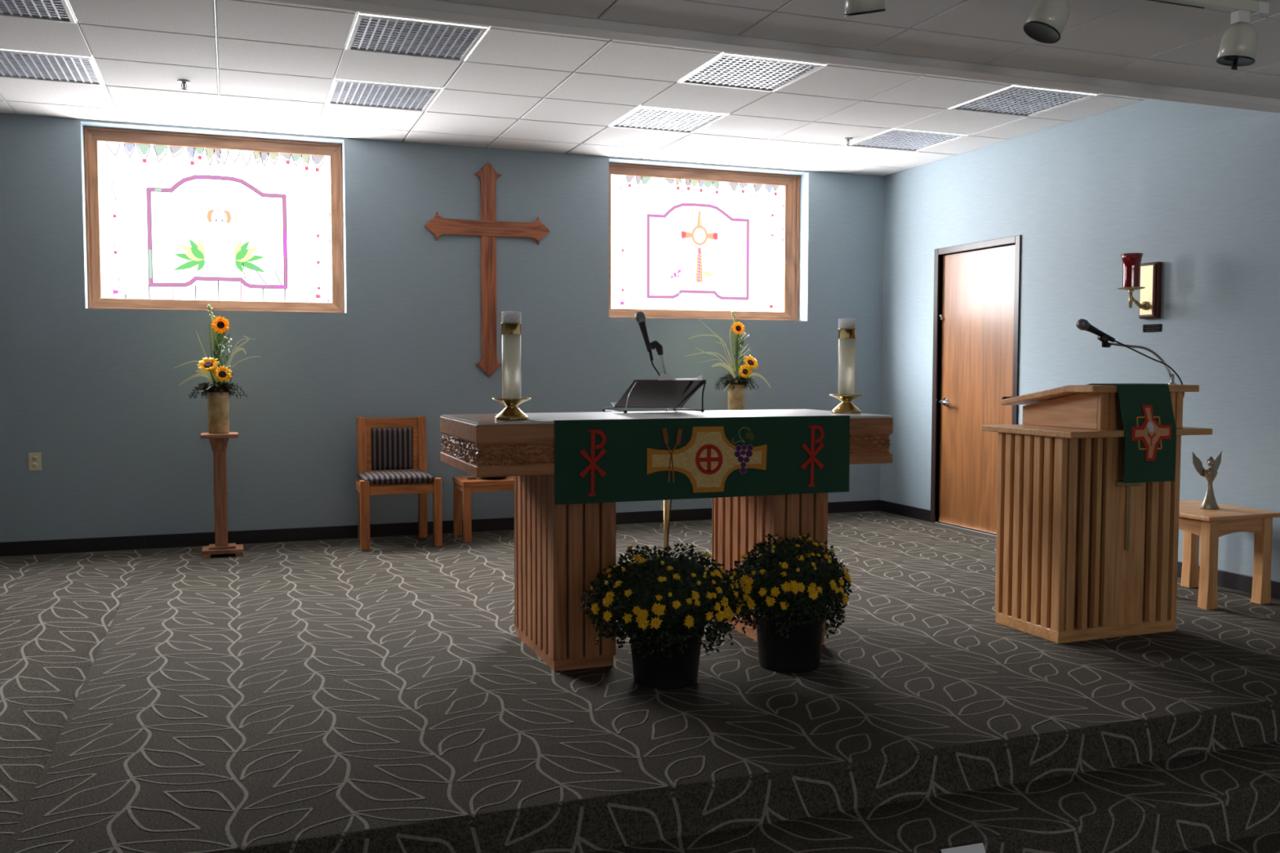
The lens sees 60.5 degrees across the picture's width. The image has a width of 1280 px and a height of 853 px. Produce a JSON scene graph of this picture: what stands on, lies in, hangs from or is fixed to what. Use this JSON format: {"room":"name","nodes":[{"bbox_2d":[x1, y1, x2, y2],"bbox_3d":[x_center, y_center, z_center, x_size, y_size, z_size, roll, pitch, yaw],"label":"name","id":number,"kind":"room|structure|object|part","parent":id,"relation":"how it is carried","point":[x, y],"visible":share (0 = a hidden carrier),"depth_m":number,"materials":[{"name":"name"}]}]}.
{"room":"house of worship","nodes":[
{"label":"house of worship","id":0,"kind":"room"},
{"bbox_2d":[0,112,884,542],"bbox_3d":[-3.169,-0.502,7.524,11.322,3.241,0.220,-1,3,-20],"label":"wall","id":1,"kind":"structure","parent":0,"point":[96,393],"depth_m":7.83,"materials":[{"name":"paint"}]},
{"bbox_2d":[28,453,41,471],"bbox_3d":[-3.945,0.229,7.152,0.074,0.116,0.010,-1,3,-20],"label":"wall outlet","id":2,"kind":"object","parent":1,"relation":"attached to","point":[34,459],"visible":1,"depth_m":7.15,"materials":[{"name":"beige plastic"}]},
{"bbox_2d":[31,456,37,467],"bbox_3d":[-3.944,0.230,7.149,0.032,0.076,0.004,-1,3,-20],"label":"socket","id":3,"kind":"object","parent":2,"relation":"attached to","point":[34,459],"depth_m":7.15,"materials":[{"name":"beige plastic"}]},
{"bbox_2d":[84,125,344,312],"bbox_3d":[-2.926,-1.407,7.633,1.661,1.212,0.072,-1,3,-20],"label":"window","id":4,"kind":"structure","parent":1,"relation":"in","point":[144,140],"depth_m":7.60,"materials":[{"name":"oak"},{"name":"stained glass"}]},
{"bbox_2d":[0,499,879,556],"bbox_3d":[-3.186,0.778,7.464,11.202,0.092,0.012,-1,3,-20],"label":"baseboard","id":5,"kind":"structure","parent":1,"relation":"attached to","point":[253,536],"depth_m":7.73,"materials":[{"name":"black plastic"}]},
{"bbox_2d":[425,162,549,376],"bbox_3d":[-1.119,-1.158,8.117,0.931,1.571,0.028,-1,3,-20],"label":"wall cross","id":6,"kind":"object","parent":1,"relation":"attached to","point":[487,228],"visible":1,"depth_m":8.11,"materials":[{"name":"red wood"}]},
{"bbox_2d":[608,162,799,320],"bbox_3d":[0.513,-1.474,8.912,1.730,1.212,0.072,-1,3,-20],"label":"window","id":7,"kind":"structure","parent":1,"relation":"in","point":[790,184],"depth_m":8.95,"materials":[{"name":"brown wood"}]},
{"bbox_2d":[0,511,1279,852],"bbox_3d":[-0.920,1.306,1.397,11.202,0.302,13.000,-1,3,-20],"label":"floor","id":8,"kind":"structure","parent":0,"point":[334,695],"depth_m":3.90,"materials":[{"name":"carpet"}]},
{"bbox_2d":[200,431,243,558],"bbox_3d":[-2.724,0.443,7.143,0.250,0.797,0.220,-1,3,-20],"label":"plant stand","id":9,"kind":"object","parent":8,"relation":"on","point":[219,442],"visible":0.99,"depth_m":7.10,"materials":[{"name":"brown wood"}]},
{"bbox_2d":[173,304,257,434],"bbox_3d":[-2.718,-0.368,7.065,0.463,0.830,0.290,1,3,9],"label":"flower arrangement","id":10,"kind":"object","parent":9,"relation":"on","point":[218,394],"visible":1,"depth_m":7.05,"materials":[{"name":"plant"}]},
{"bbox_3d":[-2.726,-0.419,7.043,0.090,0.464,0.108,-1,3,-20],"label":"stem","id":11,"kind":"part","parent":10,"relation":"part of","materials":[{"name":"green plant"}]},
{"bbox_3d":[-2.717,-0.435,7.065,0.531,0.362,0.006,-1,3,-20],"label":"grass blade","id":12,"kind":"part","parent":10,"relation":"part of","materials":[{"name":"green plant"}]},
{"bbox_3d":[-2.675,-0.450,7.066,0.083,0.363,0.053,0,3,-9],"label":"filler flower","id":13,"kind":"part","parent":10,"relation":"part of","materials":[{"name":"white plant"}]},
{"bbox_3d":[-2.729,0.057,7.120,0.228,0.025,0.220,-1,3,-20],"label":"plate","id":14,"kind":"part","parent":9,"relation":"part of","materials":[{"name":"brown wood"}]},
{"bbox_3d":[-2.730,0.454,7.141,0.078,0.646,0.076,-1,3,-20],"label":"post","id":15,"kind":"part","parent":9,"relation":"part of","materials":[{"name":"brown wood"}]},
{"bbox_2d":[355,416,442,551],"bbox_3d":[-1.693,0.378,7.628,0.543,0.875,0.495,-1,3,-20],"label":"chair","id":16,"kind":"object","parent":8,"relation":"on","point":[397,453],"visible":1,"depth_m":7.74,"materials":[{"name":"brown wood"}]},
{"bbox_3d":[-1.962,0.371,7.746,0.060,0.875,0.085,-1,3,-20],"label":"leg","id":17,"kind":"part","parent":16,"relation":"part of","materials":[{"name":"brown wood"}]},
{"bbox_3d":[-1.843,0.596,7.349,0.060,0.470,0.055,-1,3,-20],"label":"leg","id":18,"kind":"part","parent":16,"relation":"part of","materials":[{"name":"brown wood"}]},
{"bbox_3d":[-1.766,0.141,7.812,0.362,0.408,0.055,-1,3,-20],"label":"frame","id":19,"kind":"part","parent":16,"relation":"part of","materials":[{"name":"brown wood"}]},
{"bbox_2d":[371,427,413,470],"bbox_3d":[-1.761,0.161,7.796,0.284,0.300,0.044,-1,3,-20],"label":"cushion","id":20,"kind":"object","parent":16,"relation":"on","point":[392,448],"depth_m":7.78,"materials":[{"name":"fabric"}]},
{"bbox_3d":[-1.687,0.416,7.613,0.523,0.060,0.442,-1,3,-20],"label":"seat frame","id":21,"kind":"part","parent":16,"relation":"part of","materials":[{"name":"brown wood"}]},
{"bbox_2d":[357,470,435,484],"bbox_3d":[-1.693,0.351,7.603,0.472,0.068,0.444,-1,3,-20],"label":"seat cushion","id":22,"kind":"object","parent":16,"relation":"on","point":[364,477],"depth_m":7.45,"materials":[{"name":"fabric"}]},
{"bbox_3d":[-1.567,0.364,7.893,0.060,0.875,0.085,-1,3,-20],"label":"leg","id":23,"kind":"part","parent":16,"relation":"part of","materials":[{"name":"brown wood"}]},
{"bbox_3d":[-1.388,0.587,7.518,0.055,0.470,0.055,-1,3,-20],"label":"leg","id":24,"kind":"part","parent":16,"relation":"part of","materials":[{"name":"brown wood"}]},
{"bbox_2d":[452,475,514,542],"bbox_3d":[-1.045,0.585,7.937,0.550,0.430,0.400,-1,3,-20],"label":"side table","id":25,"kind":"object","parent":8,"relation":"on","point":[460,483],"visible":0.58,"depth_m":7.73,"materials":[{"name":"brown wood"}]},
{"bbox_3d":[-1.333,0.599,8.015,0.055,0.392,0.045,-1,3,-20],"label":"leg","id":26,"kind":"part","parent":25,"relation":"part of","materials":[{"name":"brown wood"}]},
{"bbox_3d":[-1.213,0.617,7.693,0.055,0.392,0.045,-1,3,-20],"label":"leg","id":27,"kind":"part","parent":25,"relation":"part of","materials":[{"name":"brown wood"}]},
{"bbox_2d":[481,476,506,479],"bbox_3d":[-1.048,0.355,7.859,0.250,0.036,0.250,-1,3,-20],"label":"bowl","id":28,"kind":"object","parent":25,"relation":"on","point":[485,477],"visible":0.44,"depth_m":7.77,"materials":[{"name":"black"}]},
{"bbox_2d":[649,339,669,556],"bbox_3d":[0.136,0.255,5.431,0.240,1.362,0.240,-1,3,-20],"label":"microphone stand","id":29,"kind":"object","parent":8,"relation":"on","point":[659,348],"visible":0.31,"depth_m":5.43,"materials":[{"name":"black metal"}]},
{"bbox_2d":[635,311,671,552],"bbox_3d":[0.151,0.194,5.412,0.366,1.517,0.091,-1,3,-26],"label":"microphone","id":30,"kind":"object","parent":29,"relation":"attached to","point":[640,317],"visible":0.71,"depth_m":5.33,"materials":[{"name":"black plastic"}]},
{"bbox_2d":[635,311,645,323],"bbox_3d":[0.001,-0.532,5.322,0.053,0.059,0.051,-1,3,-20],"label":"grille","id":31,"kind":"object","parent":30,"relation":"attached to","point":[640,317],"depth_m":5.30,"materials":[{"name":"grey metal"}]},
{"bbox_3d":[0.024,-0.438,5.336,0.070,0.152,0.037,-1,3,-20],"label":"handle","id":32,"kind":"part","parent":30,"relation":"part of","materials":[{"name":"black plastic"}]},
{"bbox_2d":[580,542,751,689],"bbox_3d":[0.102,0.730,4.290,0.588,0.538,0.610,2,4,29],"label":"chrysanthemum","id":33,"kind":"object","parent":8,"relation":"on","point":[664,605],"visible":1,"depth_m":4.16,"materials":[{"name":"green plant"}]},
{"bbox_2d":[627,626,704,689],"bbox_3d":[0.101,0.891,4.304,0.304,0.215,0.304,-1,3,-20],"label":"pot","id":34,"kind":"object","parent":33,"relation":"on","point":[653,670],"depth_m":4.19,"materials":[{"name":"black plastic"}]},
{"bbox_2d":[440,413,893,671],"bbox_3d":[0.109,0.457,4.896,1.861,1.017,0.783,-1,3,-20],"label":"altar","id":35,"kind":"object","parent":8,"relation":"on","point":[559,549],"visible":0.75,"depth_m":4.51,"materials":[{"name":"brown wood"}]},
{"bbox_2d":[492,397,531,420],"bbox_3d":[-0.520,-0.072,4.442,0.158,0.086,0.158,-1,3,-20],"label":"candlestick","id":36,"kind":"object","parent":35,"relation":"on","point":[511,412],"visible":0.98,"depth_m":4.40,"materials":[{"name":"gold metal"}]},
{"bbox_2d":[501,311,521,398],"bbox_3d":[-0.519,-0.288,4.431,0.082,0.350,0.082,-1,3,-20],"label":"candle","id":37,"kind":"object","parent":36,"relation":"on","point":[511,322],"visible":0.94,"depth_m":4.40,"materials":[{"name":"white wax"}]},
{"bbox_3d":[-0.446,0.531,5.047,0.267,0.763,0.022,-1,3,-20],"label":"slat panel","id":38,"kind":"part","parent":35,"relation":"part of","materials":[{"name":"brown wood"}]},
{"bbox_3d":[-0.454,0.548,4.718,0.022,0.763,0.622,-1,3,-20],"label":"slat panel","id":39,"kind":"part","parent":35,"relation":"part of","materials":[{"name":"brown wood"}]},
{"bbox_3d":[-0.227,0.563,4.459,0.267,0.763,0.022,-1,3,-20],"label":"slat panel","id":40,"kind":"part","parent":35,"relation":"part of","materials":[{"name":"brown wood"}]},
{"bbox_3d":[0.110,-0.046,4.868,1.848,0.008,0.778,-1,3,-20],"label":"glass","id":41,"kind":"part","parent":35,"relation":"part of","materials":[{"name":"white"}]},
{"bbox_2d":[495,408,887,422],"bbox_3d":[0.224,-0.053,4.910,1.598,0.002,0.774,-1,3,-20],"label":"linens","id":42,"kind":"object","parent":35,"relation":"on","point":[540,417],"visible":0.79,"depth_m":4.91,"materials":[{"name":"white fabric"}]},
{"bbox_2d":[602,379,706,413],"bbox_3d":[0.058,-0.143,5.112,0.433,0.153,0.279,-1,3,-20],"label":"book stand","id":43,"kind":"object","parent":42,"relation":"on","point":[641,393],"visible":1,"depth_m":5.08,"materials":[{"name":"grey plastic"}]},
{"bbox_3d":[-0.098,-0.139,5.031,0.045,0.139,0.239,-2,4,-33],"label":"wire leg","id":44,"kind":"part","parent":43,"relation":"part of","materials":[{"name":"silver metal"}]},
{"bbox_3d":[0.093,-0.152,5.085,0.386,0.132,0.182,-1,3,-20],"label":"rest panel","id":45,"kind":"part","parent":43,"relation":"part of","materials":[{"name":"grey plastic"}]},
{"bbox_2d":[657,373,675,380],"bbox_3d":[0.121,-0.228,5.001,0.090,0.034,0.026,-1,3,-20],"label":"paper sheet","id":46,"kind":"object","parent":43,"relation":"on","point":[663,376],"visible":1,"depth_m":5.00,"materials":[{"name":"white paper"}]},
{"bbox_2d":[672,374,702,380],"bbox_3d":[0.218,-0.227,5.042,0.160,0.028,0.046,-1,3,-20],"label":"paper sheet","id":47,"kind":"object","parent":43,"relation":"on","point":[700,377],"visible":1,"depth_m":5.05,"materials":[{"name":"white paper"}]},
{"bbox_3d":[0.208,-0.146,5.160,0.073,0.144,0.274,-2,4,-30],"label":"wire leg","id":48,"kind":"part","parent":43,"relation":"part of","materials":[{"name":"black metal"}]},
{"bbox_2d":[829,394,863,413],"bbox_3d":[0.955,-0.106,5.076,0.158,0.086,0.158,-1,3,-20],"label":"candlestick","id":49,"kind":"object","parent":42,"relation":"on","point":[846,406],"visible":0.89,"depth_m":5.03,"materials":[{"name":"gold metal"}]},
{"bbox_2d":[838,318,856,395],"bbox_3d":[0.955,-0.322,5.064,0.082,0.350,0.082,-1,3,-20],"label":"candle","id":50,"kind":"object","parent":49,"relation":"on","point":[846,326],"visible":1,"depth_m":5.03,"materials":[{"name":"white wax"}]},
{"bbox_2d":[553,415,849,504],"bbox_3d":[0.285,0.130,4.528,1.325,0.331,0.029,-1,3,-20],"label":"altar cloth","id":51,"kind":"object","parent":35,"relation":"hanging from","point":[620,460],"visible":1,"depth_m":4.50,"materials":[{"name":"green fabric"}]},
{"bbox_3d":[0.480,0.513,5.391,0.267,0.763,0.022,-1,3,-20],"label":"slat panel","id":52,"kind":"part","parent":35,"relation":"part of","materials":[{"name":"brown wood"}]},
{"bbox_3d":[0.472,0.530,5.062,0.022,0.763,0.622,-1,3,-20],"label":"slat panel","id":53,"kind":"part","parent":35,"relation":"part of","materials":[{"name":"brown wood"}]},
{"bbox_3d":[0.699,0.545,4.803,0.267,0.763,0.022,-1,3,-20],"label":"slat panel","id":54,"kind":"part","parent":35,"relation":"part of","materials":[{"name":"brown wood"}]},
{"bbox_2d":[728,533,852,673],"bbox_3d":[0.615,0.713,4.521,0.499,0.548,0.504,1,3,22],"label":"chrysanthemum","id":55,"kind":"object","parent":8,"relation":"on","point":[789,587],"visible":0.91,"depth_m":4.40,"materials":[{"name":"green plant"}]},
{"bbox_2d":[753,609,826,673],"bbox_3d":[0.617,0.874,4.528,0.300,0.225,0.300,-1,3,-20],"label":"pot","id":56,"kind":"object","parent":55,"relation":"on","point":[791,652],"depth_m":4.41,"materials":[{"name":"black plastic"}]},
{"bbox_2d":[940,843,986,852],"bbox_3d":[0.944,1.285,3.133,0.155,0.152,0.071,-1,3,-20],"label":"paper sheet","id":57,"kind":"object","parent":8,"relation":"on","point":[975,848],"visible":1,"depth_m":3.16,"materials":[{"name":"white paper"}]},
{"bbox_2d":[981,384,1212,643],"bbox_3d":[2.129,0.374,5.223,0.813,1.150,0.672,-1,3,-20],"label":"lectern","id":58,"kind":"object","parent":8,"relation":"on","point":[1083,553],"visible":0.84,"depth_m":5.00,"materials":[{"name":"brown wood"}]},
{"bbox_3d":[1.801,0.470,5.068,0.030,0.875,0.436,-1,3,-20],"label":"slat panel","id":59,"kind":"part","parent":58,"relation":"part of","materials":[{"name":"brown wood"}]},
{"bbox_2d":[981,424,1212,438],"bbox_3d":[2.141,0.015,5.173,0.813,0.028,0.607,-1,3,-20],"label":"shelf","id":60,"kind":"object","parent":58,"relation":"attached to","point":[1011,431],"depth_m":4.99,"materials":[{"name":"brown wood"}]},
{"bbox_3d":[2.173,0.475,4.990,0.588,0.875,0.030,-1,3,-20],"label":"slat panel","id":61,"kind":"part","parent":58,"relation":"part of","materials":[{"name":"brown wood"}]},
{"bbox_2d":[1084,383,1176,483],"bbox_3d":[2.227,0.023,5.027,0.295,0.438,0.312,-1,3,-20],"label":"cloth","id":62,"kind":"object","parent":58,"relation":"on","point":[1146,409],"visible":0.95,"depth_m":4.90,"materials":[{"name":"green fabric"}]},
{"bbox_2d":[1097,333,1176,384],"bbox_3d":[2.313,-0.314,5.117,0.419,0.242,0.061,-1,3,-13],"label":"microphone stand","id":63,"kind":"object","parent":58,"relation":"on","point":[1104,340],"visible":0.91,"depth_m":5.13,"materials":[{"name":"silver metal"}]},
{"bbox_2d":[1075,318,1184,398],"bbox_3d":[2.282,-0.275,5.107,0.599,0.445,0.052,-1,3,-17],"label":"microphone","id":64,"kind":"object","parent":63,"relation":"attached to","point":[1082,324],"visible":0.77,"depth_m":5.04,"materials":[{"name":"black plastic"}]},
{"bbox_2d":[1075,318,1089,330],"bbox_3d":[2.025,-0.466,5.016,0.060,0.054,0.051,-1,3,-20],"label":"grille","id":65,"kind":"object","parent":64,"relation":"attached to","point":[1082,324],"depth_m":5.00,"materials":[{"name":"grey metal"}]},
{"bbox_3d":[2.119,-0.432,5.053,0.169,0.088,0.037,-1,3,-20],"label":"handle","id":66,"kind":"part","parent":64,"relation":"part of","materials":[{"name":"black plastic"}]},
{"bbox_3d":[2.415,0.458,5.296,0.030,0.875,0.436,-1,3,-20],"label":"slat panel","id":67,"kind":"part","parent":58,"relation":"part of","materials":[{"name":"brown wood"}]},
{"bbox_2d":[1178,500,1279,609],"bbox_3d":[2.998,0.675,5.872,0.515,0.480,0.575,-1,3,-20],"label":"side table","id":68,"kind":"object","parent":8,"relation":"on","point":[1195,522],"visible":0.7,"depth_m":5.68,"materials":[{"name":"brown wood"}]},
{"bbox_3d":[3.089,0.672,6.149,0.076,0.456,0.060,-1,3,-20],"label":"leg","id":69,"kind":"part","parent":68,"relation":"part of","materials":[{"name":"brown wood"}]},
{"bbox_2d":[1191,450,1222,509],"bbox_3d":[3.030,0.285,5.828,0.204,0.304,0.077,-1,3,-20],"label":"angel statue","id":70,"kind":"object","parent":68,"relation":"on","point":[1209,502],"visible":1,"depth_m":5.82,"materials":[{"name":"grey metal"}]},
{"bbox_3d":[2.901,0.702,5.594,0.076,0.456,0.060,-1,3,-20],"label":"leg","id":71,"kind":"part","parent":68,"relation":"part of","materials":[{"name":"brown wood"}]},
{"bbox_3d":[3.248,0.696,5.723,0.076,0.456,0.060,-1,3,-20],"label":"leg","id":72,"kind":"part","parent":68,"relation":"part of","materials":[{"name":"brown wood"}]},
{"bbox_3d":[0.746,0.375,8.433,0.250,0.797,0.220,-1,3,-20],"label":"plant stand","id":73,"kind":"object","parent":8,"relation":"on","visible":0},
{"bbox_2d":[684,311,771,409],"bbox_3d":[0.669,-0.446,8.343,0.724,0.852,0.273,-1,3,-20],"label":"flower arrangement","id":74,"kind":"object","parent":73,"relation":"on","point":[735,384],"visible":0.98,"depth_m":8.34,"materials":[{"name":"plant"}]},
{"bbox_3d":[0.767,-0.514,8.334,0.129,0.455,0.069,2,4,38],"label":"stem","id":75,"kind":"part","parent":74,"relation":"part of","materials":[{"name":"green plant"}]},
{"bbox_3d":[0.794,-0.541,8.358,0.084,0.358,0.060,-1,3,-20],"label":"filler flower","id":76,"kind":"part","parent":74,"relation":"part of","materials":[{"name":"green plant"}]},
{"bbox_2d":[0,0,1279,176],"bbox_3d":[-0.918,-1.566,1.241,11.202,0.253,13.000,-1,3,-20],"label":"ceiling","id":77,"kind":"structure","parent":0,"point":[256,65],"depth_m":5.88,"materials":[{"name":"tile"}]},
{"bbox_2d":[0,0,75,23],"bbox_3d":[-2.825,-1.921,4.762,0.598,0.102,0.598,-1,3,-20],"label":"ceiling light","id":78,"kind":"object","parent":77,"relation":"attached to","point":[58,11],"visible":0.83,"depth_m":4.98,"materials":[{"name":"white metal"}]},
{"bbox_2d":[0,48,103,85],"bbox_3d":[-3.250,-1.984,5.902,0.598,0.102,0.598,-1,3,-20],"label":"ceiling light","id":79,"kind":"object","parent":77,"relation":"attached to","point":[20,64],"visible":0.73,"depth_m":5.94,"materials":[{"name":"white metal"}]},
{"bbox_2d":[177,79,191,90],"bbox_3d":[-2.576,-1.926,6.198,0.072,0.052,0.072,-1,3,-20],"label":"sprinkler head","id":80,"kind":"object","parent":77,"relation":"attached to","point":[184,82],"visible":1,"depth_m":6.19},
{"bbox_2d":[326,78,441,111],"bbox_3d":[-1.536,-2.017,6.540,0.598,0.102,0.598,-1,3,-20],"label":"ceiling light","id":81,"kind":"object","parent":77,"relation":"attached to","point":[343,91],"visible":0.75,"depth_m":6.54,"materials":[{"name":"white metal"}]},
{"bbox_2d":[346,12,487,61],"bbox_3d":[-1.111,-1.954,5.399,0.598,0.102,0.598,-1,3,-20],"label":"ceiling light","id":82,"kind":"object","parent":77,"relation":"attached to","point":[374,33],"visible":0.73,"depth_m":5.39,"materials":[{"name":"grey metal"}]},
{"bbox_2d":[608,104,728,133],"bbox_3d":[0.178,-2.050,7.177,0.598,0.102,0.598,-1,3,-20],"label":"ceiling light","id":83,"kind":"object","parent":77,"relation":"attached to","point":[642,117],"visible":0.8,"depth_m":7.18,"materials":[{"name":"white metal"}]},
{"bbox_2d":[679,52,824,92],"bbox_3d":[0.603,-1.988,6.036,0.598,0.102,0.598,-1,3,-20],"label":"ceiling light","id":84,"kind":"object","parent":77,"relation":"attached to","point":[724,70],"visible":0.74,"depth_m":6.03,"materials":[{"name":"white metal"}]},
{"bbox_2d":[843,137,853,146],"bbox_3d":[1.467,-2.007,7.738,0.072,0.052,0.072,-1,3,-20],"label":"sprinkler head","id":85,"kind":"object","parent":77,"relation":"attached to","point":[847,139],"visible":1,"depth_m":7.73},
{"bbox_2d":[848,128,966,151],"bbox_3d":[1.892,-2.084,7.814,0.598,0.102,0.598,-1,3,-20],"label":"ceiling light","id":86,"kind":"object","parent":77,"relation":"attached to","point":[893,139],"visible":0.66,"depth_m":7.81,"materials":[{"name":"white metal"}]},
{"bbox_2d":[949,84,1095,116],"bbox_3d":[2.317,-2.021,6.673,0.598,0.102,0.598,-1,3,-20],"label":"ceiling light","id":87,"kind":"object","parent":77,"relation":"attached to","point":[1013,100],"visible":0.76,"depth_m":6.67,"materials":[{"name":"grey metal"}]},
{"bbox_2d":[1149,0,1269,16],"bbox_3d":[1.195,-1.551,3.708,2.480,0.042,0.042,-1,3,-20],"label":"track","id":88,"kind":"object","parent":77,"relation":"attached to","point":[1257,8],"visible":0.93,"depth_m":4.06,"materials":[{"name":"white metal"}]},
{"bbox_2d":[844,0,885,16],"bbox_3d":[0.729,-1.425,3.563,0.142,0.197,0.142,-1,3,-20],"label":"spotlight","id":89,"kind":"object","parent":88,"relation":"attached to","point":[852,7],"visible":1,"depth_m":3.52,"materials":[{"name":"grey metal"}]},
{"bbox_2d":[1023,0,1069,43],"bbox_3d":[1.409,-1.436,3.806,0.152,0.199,0.134,-1,3,-20],"label":"spotlight","id":90,"kind":"object","parent":88,"relation":"attached to","point":[1046,24],"visible":1,"depth_m":3.76,"materials":[{"name":"white metal"}]},
{"bbox_2d":[1215,8,1257,70],"bbox_3d":[2.238,-1.446,4.114,0.136,0.211,0.134,-1,3,-20],"label":"spotlight","id":91,"kind":"object","parent":88,"relation":"attached to","point":[1238,44],"visible":1,"depth_m":4.07,"materials":[{"name":"white metal"}]},
{"bbox_2d":[1223,57,1237,70],"bbox_3d":[2.235,-1.368,4.122,0.110,0.055,0.028,-1,3,-20],"label":"bulb socket","id":92,"kind":"object","parent":91,"relation":"attached to","point":[1233,61],"depth_m":4.11,"materials":[{"name":"black plastic"}]},
{"bbox_3d":[2.240,-1.436,4.114,0.133,0.143,0.132,-1,3,-20],"label":"lamp shade","id":93,"kind":"part","parent":91,"relation":"part of","materials":[{"name":"white metal"}]},
{"bbox_2d":[880,98,1279,582],"bbox_3d":[4.424,-0.266,3.304,0.200,3.241,13.000,-1,3,-20],"label":"wall","id":94,"kind":"structure","parent":0,"point":[1192,188],"depth_m":6.78,"materials":[{"name":"paint"}]},
{"bbox_2d":[263,0,1279,112],"bbox_3d":[-1.855,-1.729,3.752,11.202,0.378,0.110,-1,3,-20],"label":"ceiling beam","id":95,"kind":"structure","parent":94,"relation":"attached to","point":[442,10],"depth_m":4.62,"materials":[{"name":"white paint"}]},
{"bbox_2d":[930,235,1021,533],"bbox_3d":[2.531,-0.292,8.218,0.142,2.155,1.000,-1,3,-20],"label":"door","id":96,"kind":"structure","parent":94,"relation":"in","point":[980,288],"depth_m":8.26,"materials":[{"name":"brown wood"}]},
{"bbox_3d":[2.376,-0.191,8.527,0.062,0.064,0.148,-1,3,-20],"label":"handle","id":97,"kind":"part","parent":96,"relation":"part of","materials":[{"name":"silver metal"}]},
{"bbox_2d":[880,500,1279,599],"bbox_3d":[2.953,0.807,7.013,0.012,0.092,5.118,-1,3,-20],"label":"baseboard","id":98,"kind":"structure","parent":94,"relation":"attached to","point":[1236,581],"depth_m":6.16,"materials":[{"name":"black plastic"}]},
{"bbox_2d":[1117,253,1162,319],"bbox_3d":[2.960,-0.828,6.494,0.354,0.371,0.152,-2,4,-38],"label":"sanctuary lamp","id":99,"kind":"object","parent":94,"relation":"attached to","point":[1144,277],"visible":1,"depth_m":6.52,"materials":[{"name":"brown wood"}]},
{"bbox_3d":[2.957,-0.750,6.504,0.051,0.110,0.239,3,4,44],"label":"arm","id":100,"kind":"part","parent":99,"relation":"part of","materials":[{"name":"gold metal"}]},
{"bbox_3d":[3.037,-0.817,6.577,0.003,0.293,0.096,-1,3,-20],"label":"brass plate","id":101,"kind":"part","parent":99,"relation":"part of","materials":[{"name":"yellow"}]},
{"bbox_2d":[1142,324,1161,332],"bbox_3d":[3.083,-0.592,6.601,0.006,0.046,0.140,-1,3,-20],"label":"name plaque","id":102,"kind":"object","parent":94,"relation":"attached to","point":[1149,327],"visible":1,"depth_m":6.60,"materials":[{"name":"black"}]}
]}

